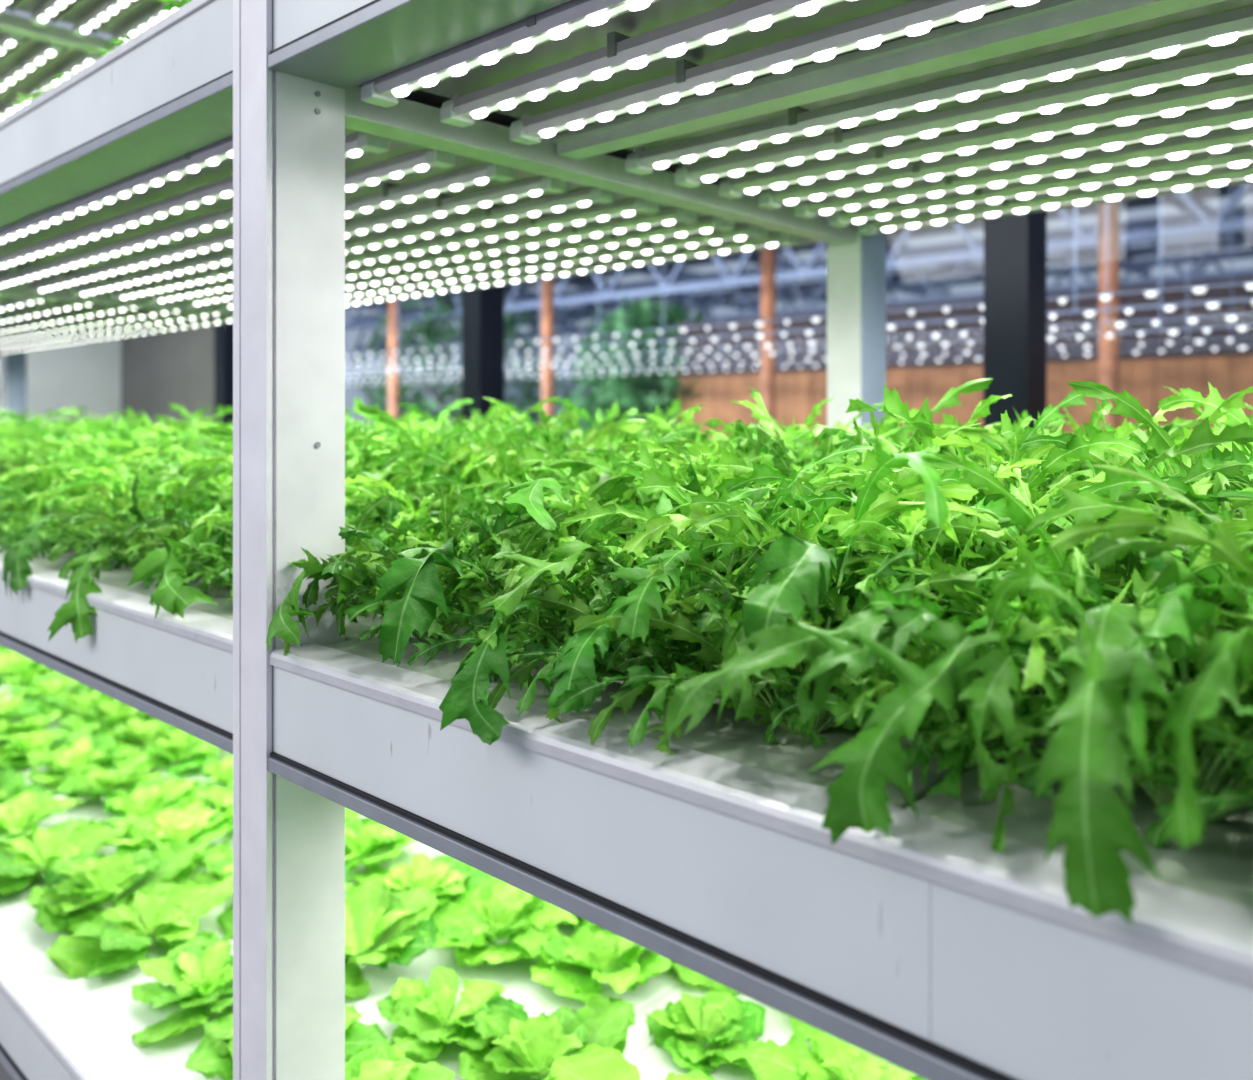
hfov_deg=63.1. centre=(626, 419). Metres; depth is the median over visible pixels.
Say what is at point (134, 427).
plant
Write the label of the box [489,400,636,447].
plant
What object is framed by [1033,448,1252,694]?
plant
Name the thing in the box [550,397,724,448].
plant
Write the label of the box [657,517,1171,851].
plant
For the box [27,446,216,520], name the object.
plant
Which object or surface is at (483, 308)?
column
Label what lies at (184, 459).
plant
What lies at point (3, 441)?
plant
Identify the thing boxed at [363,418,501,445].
plant
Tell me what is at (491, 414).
plant
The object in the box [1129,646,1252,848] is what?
plant
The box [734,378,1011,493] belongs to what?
plant
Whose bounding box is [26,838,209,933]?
lettuce
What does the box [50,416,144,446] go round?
plant
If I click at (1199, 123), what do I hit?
tube light
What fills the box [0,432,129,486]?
plant
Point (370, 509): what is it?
plant
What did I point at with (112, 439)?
plant
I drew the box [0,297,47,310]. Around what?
tube light
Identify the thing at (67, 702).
lettuce
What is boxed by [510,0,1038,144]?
tube light
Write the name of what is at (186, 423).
plant
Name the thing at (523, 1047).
lettuce
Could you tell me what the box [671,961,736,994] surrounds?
lettuce
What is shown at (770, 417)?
plant
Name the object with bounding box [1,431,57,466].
plant
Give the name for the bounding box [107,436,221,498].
plant
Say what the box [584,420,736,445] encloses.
plant
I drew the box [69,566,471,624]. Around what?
tray
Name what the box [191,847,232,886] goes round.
lettuce
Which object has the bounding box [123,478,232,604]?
plant
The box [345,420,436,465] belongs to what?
plant
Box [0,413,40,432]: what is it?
plant
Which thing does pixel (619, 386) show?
tree
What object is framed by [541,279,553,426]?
wooden column
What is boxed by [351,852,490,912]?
lettuce
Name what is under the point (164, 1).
seedling
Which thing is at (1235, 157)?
tube light
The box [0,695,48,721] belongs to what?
lettuce
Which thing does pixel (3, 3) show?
tube light
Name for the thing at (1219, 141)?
tube light
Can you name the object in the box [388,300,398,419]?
wooden column
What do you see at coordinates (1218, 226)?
roof truss
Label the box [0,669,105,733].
tray
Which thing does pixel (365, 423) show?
plant
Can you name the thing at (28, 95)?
seedling
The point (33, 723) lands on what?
lettuce
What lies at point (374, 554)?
plant
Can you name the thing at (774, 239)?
tube light
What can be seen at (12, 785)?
lettuce
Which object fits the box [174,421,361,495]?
plant
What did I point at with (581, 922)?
lettuce
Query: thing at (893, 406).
plant
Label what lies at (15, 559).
plant
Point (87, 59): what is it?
tube light
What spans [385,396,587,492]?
plant
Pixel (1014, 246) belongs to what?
column
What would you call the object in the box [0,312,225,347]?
tube light
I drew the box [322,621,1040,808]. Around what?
tray
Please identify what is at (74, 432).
plant
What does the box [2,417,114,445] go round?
plant
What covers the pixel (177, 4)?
seedling
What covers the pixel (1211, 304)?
strip light
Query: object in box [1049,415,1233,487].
plant
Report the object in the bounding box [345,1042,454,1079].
lettuce
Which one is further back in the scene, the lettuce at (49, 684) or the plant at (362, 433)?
the lettuce at (49, 684)
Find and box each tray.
[0,540,221,572]
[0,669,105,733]
[0,746,230,828]
[0,808,443,1001]
[63,854,682,1079]
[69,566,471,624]
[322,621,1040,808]
[345,619,382,640]
[358,84,765,196]
[535,981,728,1078]
[628,992,890,1079]
[905,688,1252,906]
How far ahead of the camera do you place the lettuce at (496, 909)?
1.68 m
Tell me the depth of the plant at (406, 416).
2.13 m
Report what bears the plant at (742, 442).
on the tray at (742, 742)
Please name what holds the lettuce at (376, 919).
on the tray at (110, 1013)
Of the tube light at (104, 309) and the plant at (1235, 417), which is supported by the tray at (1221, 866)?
the plant at (1235, 417)
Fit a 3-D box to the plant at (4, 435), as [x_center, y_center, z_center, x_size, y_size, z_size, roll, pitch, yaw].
[-1.778,0.131,2.679,0.367,0.197,0.364,0,0,15]
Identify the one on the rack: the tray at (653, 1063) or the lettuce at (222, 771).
the tray at (653, 1063)
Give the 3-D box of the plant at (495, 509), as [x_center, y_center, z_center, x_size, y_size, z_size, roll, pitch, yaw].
[-0.050,0.132,1.117,0.367,0.195,0.364,0,0,-1]
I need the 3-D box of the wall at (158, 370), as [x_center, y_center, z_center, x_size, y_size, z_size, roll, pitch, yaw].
[-2.650,-0.250,5.929,1.430,3.200,0.120,0,0,43]
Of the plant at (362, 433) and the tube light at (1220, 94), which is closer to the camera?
the tube light at (1220, 94)
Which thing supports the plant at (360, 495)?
on the tray at (120, 578)
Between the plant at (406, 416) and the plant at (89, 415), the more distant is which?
the plant at (89, 415)
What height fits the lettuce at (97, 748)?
0.074 m
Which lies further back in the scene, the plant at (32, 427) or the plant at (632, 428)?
the plant at (32, 427)
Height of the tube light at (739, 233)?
0.034 m
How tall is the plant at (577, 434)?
0.275 m
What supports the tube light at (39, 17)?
attached to the rack
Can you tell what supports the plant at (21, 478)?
on the tray at (64, 557)
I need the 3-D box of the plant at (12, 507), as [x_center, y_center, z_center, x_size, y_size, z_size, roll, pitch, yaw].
[-1.003,0.152,1.827,0.279,0.162,0.300,0,0,-22]
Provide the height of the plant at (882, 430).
0.248 m
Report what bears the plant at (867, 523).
on the tray at (742, 742)
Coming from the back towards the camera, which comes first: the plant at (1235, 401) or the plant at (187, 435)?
the plant at (187, 435)
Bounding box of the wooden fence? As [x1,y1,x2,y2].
[676,276,1252,446]
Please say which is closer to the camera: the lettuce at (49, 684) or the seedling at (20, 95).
the seedling at (20, 95)
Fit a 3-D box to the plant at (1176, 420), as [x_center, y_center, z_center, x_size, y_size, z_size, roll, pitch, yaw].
[0.696,0.117,1.368,0.336,0.265,0.351,0,0,-23]
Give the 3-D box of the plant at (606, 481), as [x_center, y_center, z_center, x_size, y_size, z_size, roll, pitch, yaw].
[0.152,0.133,1.103,0.348,0.244,0.342,0,0,-29]
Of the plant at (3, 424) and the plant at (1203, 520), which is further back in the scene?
the plant at (3, 424)
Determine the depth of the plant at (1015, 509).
0.70 m
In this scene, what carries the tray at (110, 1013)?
on the rack
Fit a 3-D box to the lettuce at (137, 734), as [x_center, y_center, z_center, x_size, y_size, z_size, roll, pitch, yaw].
[-1.258,0.826,2.684,0.231,0.067,0.215,0,0,-31]
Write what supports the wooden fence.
on the floor
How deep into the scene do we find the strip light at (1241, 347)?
6.94 m
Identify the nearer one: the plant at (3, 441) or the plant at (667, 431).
the plant at (667, 431)
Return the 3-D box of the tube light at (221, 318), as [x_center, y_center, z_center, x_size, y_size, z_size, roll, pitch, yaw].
[-2.114,-0.343,4.128,2.600,0.032,0.032,0,0,43]
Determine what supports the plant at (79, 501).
on the tray at (64, 557)
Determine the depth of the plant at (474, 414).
2.15 m
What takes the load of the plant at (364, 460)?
on the tray at (120, 578)
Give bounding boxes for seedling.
[0,95,31,114]
[10,86,50,105]
[50,48,113,80]
[83,35,132,55]
[146,0,184,28]
[163,0,191,10]
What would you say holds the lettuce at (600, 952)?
on the tray at (110, 1013)
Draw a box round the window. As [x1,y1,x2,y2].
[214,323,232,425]
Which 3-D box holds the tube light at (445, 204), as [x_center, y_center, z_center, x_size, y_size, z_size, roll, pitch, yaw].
[-0.775,-0.342,2.076,1.850,0.034,0.032,0,0,43]
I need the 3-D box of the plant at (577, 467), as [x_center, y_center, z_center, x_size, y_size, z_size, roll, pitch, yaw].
[0.074,0.132,1.158,0.368,0.218,0.349,0,0,33]
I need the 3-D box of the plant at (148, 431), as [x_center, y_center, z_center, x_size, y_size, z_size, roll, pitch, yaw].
[-0.954,0.133,2.289,0.348,0.244,0.342,0,0,13]
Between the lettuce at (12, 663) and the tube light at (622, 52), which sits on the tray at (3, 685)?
the lettuce at (12, 663)
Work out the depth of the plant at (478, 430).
2.05 m
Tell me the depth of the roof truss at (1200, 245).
11.44 m
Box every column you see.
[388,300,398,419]
[462,285,503,430]
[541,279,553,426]
[760,248,775,432]
[984,211,1045,431]
[1098,201,1118,430]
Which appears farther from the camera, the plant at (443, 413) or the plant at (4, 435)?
the plant at (4, 435)
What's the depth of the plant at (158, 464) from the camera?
1.74 m
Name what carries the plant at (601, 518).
on the tray at (742, 742)
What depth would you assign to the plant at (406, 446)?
1.35 m
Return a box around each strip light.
[345,186,1252,385]
[345,192,1252,381]
[345,195,1252,376]
[345,203,1252,371]
[345,207,1252,364]
[345,281,1252,357]
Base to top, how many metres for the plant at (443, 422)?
0.234 m
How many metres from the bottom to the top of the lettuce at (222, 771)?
0.070 m
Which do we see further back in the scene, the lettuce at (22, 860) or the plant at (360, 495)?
the lettuce at (22, 860)
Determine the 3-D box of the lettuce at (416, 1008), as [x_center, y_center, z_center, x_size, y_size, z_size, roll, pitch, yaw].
[-0.257,0.835,1.440,0.204,0.054,0.180,0,0,15]
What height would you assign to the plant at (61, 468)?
0.206 m
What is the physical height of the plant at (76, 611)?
0.217 m
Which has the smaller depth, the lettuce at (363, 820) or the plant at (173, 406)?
the lettuce at (363, 820)
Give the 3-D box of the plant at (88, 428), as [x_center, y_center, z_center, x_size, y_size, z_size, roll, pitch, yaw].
[-1.197,0.104,2.506,0.406,0.254,0.376,0,0,1]
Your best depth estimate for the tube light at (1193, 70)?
1.12 m
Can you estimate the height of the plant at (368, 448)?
0.228 m
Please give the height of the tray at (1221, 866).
0.027 m
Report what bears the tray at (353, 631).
on the rack
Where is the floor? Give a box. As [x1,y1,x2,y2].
[0,1063,12,1079]
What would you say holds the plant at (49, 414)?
on the board
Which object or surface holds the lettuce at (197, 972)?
on the tray at (110, 1013)
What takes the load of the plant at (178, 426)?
on the tray at (64, 557)
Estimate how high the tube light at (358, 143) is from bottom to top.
0.034 m
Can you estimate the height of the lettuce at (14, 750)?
0.074 m
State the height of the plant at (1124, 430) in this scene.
0.261 m
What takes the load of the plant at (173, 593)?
on the tray at (120, 578)
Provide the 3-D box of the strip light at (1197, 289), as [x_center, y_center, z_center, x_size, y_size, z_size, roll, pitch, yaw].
[-1.067,-1.073,5.747,12.503,1.365,0.024,0,0,43]
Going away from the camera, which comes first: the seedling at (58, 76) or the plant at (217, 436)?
the seedling at (58, 76)
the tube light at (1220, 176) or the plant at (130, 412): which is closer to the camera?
the tube light at (1220, 176)
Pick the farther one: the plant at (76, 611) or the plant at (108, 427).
the plant at (108, 427)
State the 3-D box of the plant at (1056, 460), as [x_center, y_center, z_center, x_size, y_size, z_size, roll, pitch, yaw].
[0.299,0.117,0.929,0.406,0.227,0.376,0,0,-25]
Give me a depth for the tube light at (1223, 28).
1.03 m
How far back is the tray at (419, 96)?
1.46 m
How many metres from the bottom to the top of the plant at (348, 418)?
0.252 m
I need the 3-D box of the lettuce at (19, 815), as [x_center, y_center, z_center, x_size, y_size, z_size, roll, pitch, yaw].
[-1.248,0.823,2.088,0.266,0.074,0.247,0,0,24]
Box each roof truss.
[345,183,1252,329]
[354,205,1252,351]
[381,183,1252,317]
[504,249,1252,355]
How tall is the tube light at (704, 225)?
0.034 m
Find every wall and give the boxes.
[0,338,120,426]
[121,325,213,426]
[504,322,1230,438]
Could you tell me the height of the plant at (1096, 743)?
0.175 m
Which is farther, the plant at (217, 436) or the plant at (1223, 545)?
the plant at (217, 436)
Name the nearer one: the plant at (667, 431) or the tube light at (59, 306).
the plant at (667, 431)
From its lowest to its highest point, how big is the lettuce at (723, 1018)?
0.058 m
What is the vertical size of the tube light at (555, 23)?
0.034 m
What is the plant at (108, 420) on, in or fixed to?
on the board
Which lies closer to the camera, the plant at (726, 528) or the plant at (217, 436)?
the plant at (726, 528)
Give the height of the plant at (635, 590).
0.167 m
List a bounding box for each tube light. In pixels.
[0,0,10,13]
[0,32,22,54]
[0,43,62,90]
[0,52,101,119]
[0,131,388,267]
[0,136,232,242]
[0,148,454,288]
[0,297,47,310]
[0,301,98,322]
[0,305,143,332]
[0,308,187,340]
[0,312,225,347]
[0,315,232,353]
[29,162,513,293]
[30,0,72,25]
[71,175,566,296]
[72,0,132,36]
[111,187,614,299]
[112,0,181,45]
[149,198,657,302]
[185,207,697,305]
[219,216,733,308]
[345,224,767,297]
[345,232,798,305]
[361,0,658,107]
[440,0,853,127]
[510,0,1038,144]
[626,5,1252,174]
[674,43,1252,187]
[719,75,1252,198]
[759,102,1252,208]
[795,126,1252,218]
[828,144,1252,226]
[859,162,1252,234]
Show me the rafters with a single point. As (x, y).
(1246, 238)
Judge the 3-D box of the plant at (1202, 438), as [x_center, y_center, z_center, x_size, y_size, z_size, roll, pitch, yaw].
[0.363,0.113,0.849,0.364,0.232,0.370,0,0,38]
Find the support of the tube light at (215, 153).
attached to the rack
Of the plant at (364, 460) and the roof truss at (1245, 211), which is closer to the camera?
the plant at (364, 460)
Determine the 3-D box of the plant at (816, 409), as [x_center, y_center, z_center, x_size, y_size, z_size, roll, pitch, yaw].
[0.281,0.110,1.513,0.351,0.280,0.336,0,0,2]
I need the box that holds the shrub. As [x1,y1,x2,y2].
[589,354,676,425]
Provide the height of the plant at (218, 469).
0.227 m
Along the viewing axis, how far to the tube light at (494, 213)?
1.77 m
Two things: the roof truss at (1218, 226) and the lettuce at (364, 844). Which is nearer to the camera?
the lettuce at (364, 844)
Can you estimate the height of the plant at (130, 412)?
0.285 m
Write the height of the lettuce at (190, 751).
0.081 m
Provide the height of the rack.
2.750 m
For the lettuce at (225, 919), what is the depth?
1.74 m
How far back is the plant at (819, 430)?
1.17 m
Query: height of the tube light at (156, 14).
0.035 m
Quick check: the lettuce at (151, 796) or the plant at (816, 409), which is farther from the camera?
the lettuce at (151, 796)
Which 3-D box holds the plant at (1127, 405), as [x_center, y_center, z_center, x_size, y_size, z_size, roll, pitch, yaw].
[0.520,0.102,0.899,0.314,0.272,0.364,0,0,-13]
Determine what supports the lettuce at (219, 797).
on the tray at (31, 942)
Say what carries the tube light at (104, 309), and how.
attached to the rack
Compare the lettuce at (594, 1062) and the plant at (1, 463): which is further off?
the plant at (1, 463)
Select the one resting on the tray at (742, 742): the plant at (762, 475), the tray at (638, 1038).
the plant at (762, 475)
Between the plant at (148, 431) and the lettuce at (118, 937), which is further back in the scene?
the plant at (148, 431)
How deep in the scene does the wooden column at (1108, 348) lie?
5.17 m
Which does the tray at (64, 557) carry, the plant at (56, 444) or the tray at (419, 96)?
the plant at (56, 444)
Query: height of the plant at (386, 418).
0.262 m
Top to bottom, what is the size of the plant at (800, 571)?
0.224 m
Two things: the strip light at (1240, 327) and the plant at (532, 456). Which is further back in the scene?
the strip light at (1240, 327)
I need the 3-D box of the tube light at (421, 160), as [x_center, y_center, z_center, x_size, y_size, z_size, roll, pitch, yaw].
[-0.911,-0.342,1.929,1.850,0.034,0.032,0,0,43]
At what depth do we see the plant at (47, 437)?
2.29 m
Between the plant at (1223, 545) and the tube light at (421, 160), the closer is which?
the plant at (1223, 545)
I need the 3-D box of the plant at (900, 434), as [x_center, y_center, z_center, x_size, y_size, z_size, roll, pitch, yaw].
[0.233,0.096,1.366,0.364,0.287,0.314,0,0,-34]
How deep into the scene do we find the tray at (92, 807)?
2.33 m
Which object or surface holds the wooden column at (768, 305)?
on the floor
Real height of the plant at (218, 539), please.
0.188 m
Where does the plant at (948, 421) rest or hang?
on the tray at (742, 742)
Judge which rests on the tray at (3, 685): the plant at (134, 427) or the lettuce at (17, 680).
the lettuce at (17, 680)
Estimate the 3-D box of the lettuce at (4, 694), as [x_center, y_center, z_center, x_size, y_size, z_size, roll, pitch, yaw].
[-1.971,0.828,3.035,0.235,0.067,0.240,0,0,-1]
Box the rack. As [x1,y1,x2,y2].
[0,0,1252,1079]
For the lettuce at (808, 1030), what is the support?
on the tray at (653, 1063)
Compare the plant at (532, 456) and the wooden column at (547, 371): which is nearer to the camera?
the plant at (532, 456)
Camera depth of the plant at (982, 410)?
1.14 m
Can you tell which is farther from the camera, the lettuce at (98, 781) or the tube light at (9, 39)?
the tube light at (9, 39)
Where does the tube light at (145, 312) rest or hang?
attached to the rack
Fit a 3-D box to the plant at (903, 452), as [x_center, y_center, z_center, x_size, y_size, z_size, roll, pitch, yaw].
[0.338,0.104,1.266,0.370,0.251,0.363,0,0,11]
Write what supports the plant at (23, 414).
on the board
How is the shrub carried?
on the floor
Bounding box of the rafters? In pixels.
[347,192,1252,327]
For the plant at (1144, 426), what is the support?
on the tray at (742, 742)
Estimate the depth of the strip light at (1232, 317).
4.93 m
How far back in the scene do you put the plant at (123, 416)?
3.58 m
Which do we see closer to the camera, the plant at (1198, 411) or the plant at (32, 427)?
the plant at (1198, 411)
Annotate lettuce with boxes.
[0,649,52,682]
[0,671,60,687]
[0,690,8,700]
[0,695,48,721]
[0,710,61,740]
[0,722,100,767]
[0,767,49,803]
[0,791,83,842]
[0,818,135,894]
[11,673,90,703]
[23,691,125,724]
[25,732,132,784]
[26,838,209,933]
[42,754,161,798]
[46,875,232,977]
[59,700,158,732]
[98,796,232,854]
[102,774,208,839]
[106,718,175,749]
[113,728,218,774]
[131,935,232,1046]
[175,784,232,821]
[185,1004,388,1079]
[186,754,232,790]
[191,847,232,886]
[216,860,352,938]
[345,807,377,826]
[345,810,413,870]
[345,877,438,997]
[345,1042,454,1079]
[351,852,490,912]
[376,967,523,1059]
[420,876,577,966]
[458,995,634,1079]
[513,918,671,1004]
[541,905,600,930]
[551,1044,715,1079]
[645,989,765,1074]
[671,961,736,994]
[742,1028,924,1079]
[790,1016,814,1040]
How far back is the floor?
2.10 m
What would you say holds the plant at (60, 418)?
on the board
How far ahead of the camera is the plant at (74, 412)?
2.56 m
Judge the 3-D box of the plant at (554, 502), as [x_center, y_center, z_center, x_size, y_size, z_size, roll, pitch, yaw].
[0.031,0.133,1.032,0.364,0.192,0.369,0,0,44]
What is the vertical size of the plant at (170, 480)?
0.190 m
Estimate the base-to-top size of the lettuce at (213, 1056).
0.066 m
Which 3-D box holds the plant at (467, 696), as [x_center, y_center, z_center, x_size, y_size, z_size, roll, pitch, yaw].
[-0.034,0.164,0.916,0.319,0.155,0.300,0,0,-22]
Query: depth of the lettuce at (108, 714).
2.80 m
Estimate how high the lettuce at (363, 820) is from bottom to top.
0.063 m
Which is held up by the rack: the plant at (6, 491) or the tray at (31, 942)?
the tray at (31, 942)
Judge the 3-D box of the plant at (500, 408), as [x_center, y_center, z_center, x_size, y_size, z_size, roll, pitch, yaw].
[-0.095,0.106,1.689,0.336,0.290,0.351,0,0,7]
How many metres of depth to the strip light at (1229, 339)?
6.26 m
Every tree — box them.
[349,292,577,430]
[568,295,722,437]
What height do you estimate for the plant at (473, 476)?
0.235 m
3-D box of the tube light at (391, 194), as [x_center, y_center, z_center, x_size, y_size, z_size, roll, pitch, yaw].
[-0.843,-0.342,2.003,1.850,0.034,0.032,0,0,43]
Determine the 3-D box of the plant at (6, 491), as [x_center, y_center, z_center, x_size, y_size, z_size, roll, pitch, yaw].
[-1.129,0.148,1.907,0.260,0.172,0.326,0,0,-26]
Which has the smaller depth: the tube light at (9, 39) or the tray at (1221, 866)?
the tray at (1221, 866)
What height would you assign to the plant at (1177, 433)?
0.257 m
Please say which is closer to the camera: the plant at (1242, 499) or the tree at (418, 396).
the plant at (1242, 499)
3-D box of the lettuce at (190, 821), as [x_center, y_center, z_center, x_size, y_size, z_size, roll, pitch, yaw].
[-0.892,0.822,2.039,0.248,0.079,0.282,0,0,32]
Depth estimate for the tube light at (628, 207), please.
1.86 m
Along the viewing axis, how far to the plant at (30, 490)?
1.94 m
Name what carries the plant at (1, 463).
on the board
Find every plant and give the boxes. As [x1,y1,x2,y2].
[0,408,77,451]
[0,409,67,432]
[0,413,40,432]
[0,413,94,432]
[0,432,7,452]
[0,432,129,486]
[0,433,39,452]
[0,433,88,473]
[0,436,133,503]
[0,446,213,543]
[0,454,87,533]
[0,458,112,549]
[0,462,27,480]
[0,477,153,597]
[0,488,47,531]
[1,413,133,464]
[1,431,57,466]
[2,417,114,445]
[7,407,86,427]
[7,438,198,503]
[9,410,40,424]
[15,423,148,457]
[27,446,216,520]
[29,430,170,464]
[32,486,169,565]
[40,415,206,463]
[43,415,118,432]
[47,405,167,441]
[47,470,222,643]
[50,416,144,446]
[52,414,154,430]
[54,413,184,453]
[90,423,232,483]
[94,434,232,548]
[96,447,359,544]
[103,427,232,452]
[107,423,212,448]
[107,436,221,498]
[112,411,200,437]
[113,406,212,440]
[122,415,139,424]
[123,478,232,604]
[127,502,372,621]
[140,405,232,437]
[144,415,232,455]
[145,436,232,486]
[169,403,232,434]
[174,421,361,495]
[175,425,218,440]
[177,427,402,529]
[184,414,222,425]
[189,426,232,456]
[205,458,447,564]
[208,436,397,490]
[225,421,389,446]
[266,485,561,655]
[336,487,469,637]
[345,397,474,465]
[345,405,514,485]
[345,411,425,444]
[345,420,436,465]
[345,430,464,485]
[345,451,561,596]
[348,409,433,436]
[348,419,607,584]
[355,417,533,547]
[362,414,373,428]
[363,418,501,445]
[372,470,621,689]
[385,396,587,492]
[399,402,531,434]
[407,531,704,744]
[424,425,559,442]
[434,418,457,432]
[434,451,667,618]
[437,428,596,447]
[441,411,677,496]
[458,408,572,435]
[459,426,698,554]
[459,499,837,722]
[483,397,665,471]
[484,454,764,652]
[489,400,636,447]
[519,403,708,480]
[530,440,878,695]
[545,442,826,553]
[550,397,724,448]
[555,437,979,755]
[564,413,757,505]
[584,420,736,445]
[586,429,883,558]
[614,469,1035,738]
[653,418,816,474]
[654,401,892,496]
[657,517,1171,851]
[665,420,780,470]
[681,432,1041,574]
[708,387,916,463]
[728,398,937,465]
[732,459,1192,729]
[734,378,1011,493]
[756,416,816,452]
[786,384,1107,521]
[809,425,1144,596]
[821,408,933,465]
[846,452,1252,715]
[856,406,1068,474]
[896,417,1252,655]
[920,402,1252,568]
[921,549,1252,923]
[933,397,1197,490]
[941,420,1230,490]
[956,395,1119,491]
[1022,381,1231,518]
[1026,465,1252,754]
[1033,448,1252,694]
[1045,386,1252,489]
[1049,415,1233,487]
[1063,408,1190,448]
[1103,441,1252,570]
[1127,423,1150,438]
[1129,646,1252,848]
[1158,382,1252,514]
[1160,386,1252,462]
[1198,487,1252,605]
[1201,490,1252,632]
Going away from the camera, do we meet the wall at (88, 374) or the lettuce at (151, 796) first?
the lettuce at (151, 796)
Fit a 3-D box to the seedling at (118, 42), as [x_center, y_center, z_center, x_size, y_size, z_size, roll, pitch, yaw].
[-0.600,-0.486,1.431,0.256,0.070,0.268,0,0,10]
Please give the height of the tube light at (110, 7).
0.035 m
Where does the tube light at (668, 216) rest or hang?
attached to the rack
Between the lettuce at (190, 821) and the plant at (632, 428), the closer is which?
the plant at (632, 428)
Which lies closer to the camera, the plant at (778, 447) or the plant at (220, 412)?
the plant at (778, 447)
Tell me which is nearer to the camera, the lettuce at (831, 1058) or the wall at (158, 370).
the lettuce at (831, 1058)
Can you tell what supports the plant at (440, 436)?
on the tray at (120, 578)
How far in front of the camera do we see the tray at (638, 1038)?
1.48 m
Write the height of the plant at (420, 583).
0.206 m
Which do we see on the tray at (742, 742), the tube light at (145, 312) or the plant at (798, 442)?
the plant at (798, 442)
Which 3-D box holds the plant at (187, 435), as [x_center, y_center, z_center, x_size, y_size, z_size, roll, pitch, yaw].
[-0.876,0.123,2.215,0.342,0.268,0.348,0,0,-9]
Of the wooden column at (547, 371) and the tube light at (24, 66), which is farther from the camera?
the wooden column at (547, 371)
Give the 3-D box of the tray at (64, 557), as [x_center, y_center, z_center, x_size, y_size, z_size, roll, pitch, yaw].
[-0.696,0.241,2.147,0.641,0.027,1.127,0,0,43]
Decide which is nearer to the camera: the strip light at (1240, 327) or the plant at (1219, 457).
the plant at (1219, 457)
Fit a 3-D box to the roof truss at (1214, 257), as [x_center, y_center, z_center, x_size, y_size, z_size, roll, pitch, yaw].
[4.166,-1.440,12.348,19.268,0.580,0.080,0,0,43]
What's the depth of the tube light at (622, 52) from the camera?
0.94 m
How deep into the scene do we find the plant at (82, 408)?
3.82 m
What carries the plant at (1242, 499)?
on the tray at (1221, 866)
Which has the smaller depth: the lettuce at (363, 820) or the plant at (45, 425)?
the lettuce at (363, 820)
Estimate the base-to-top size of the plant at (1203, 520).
0.240 m

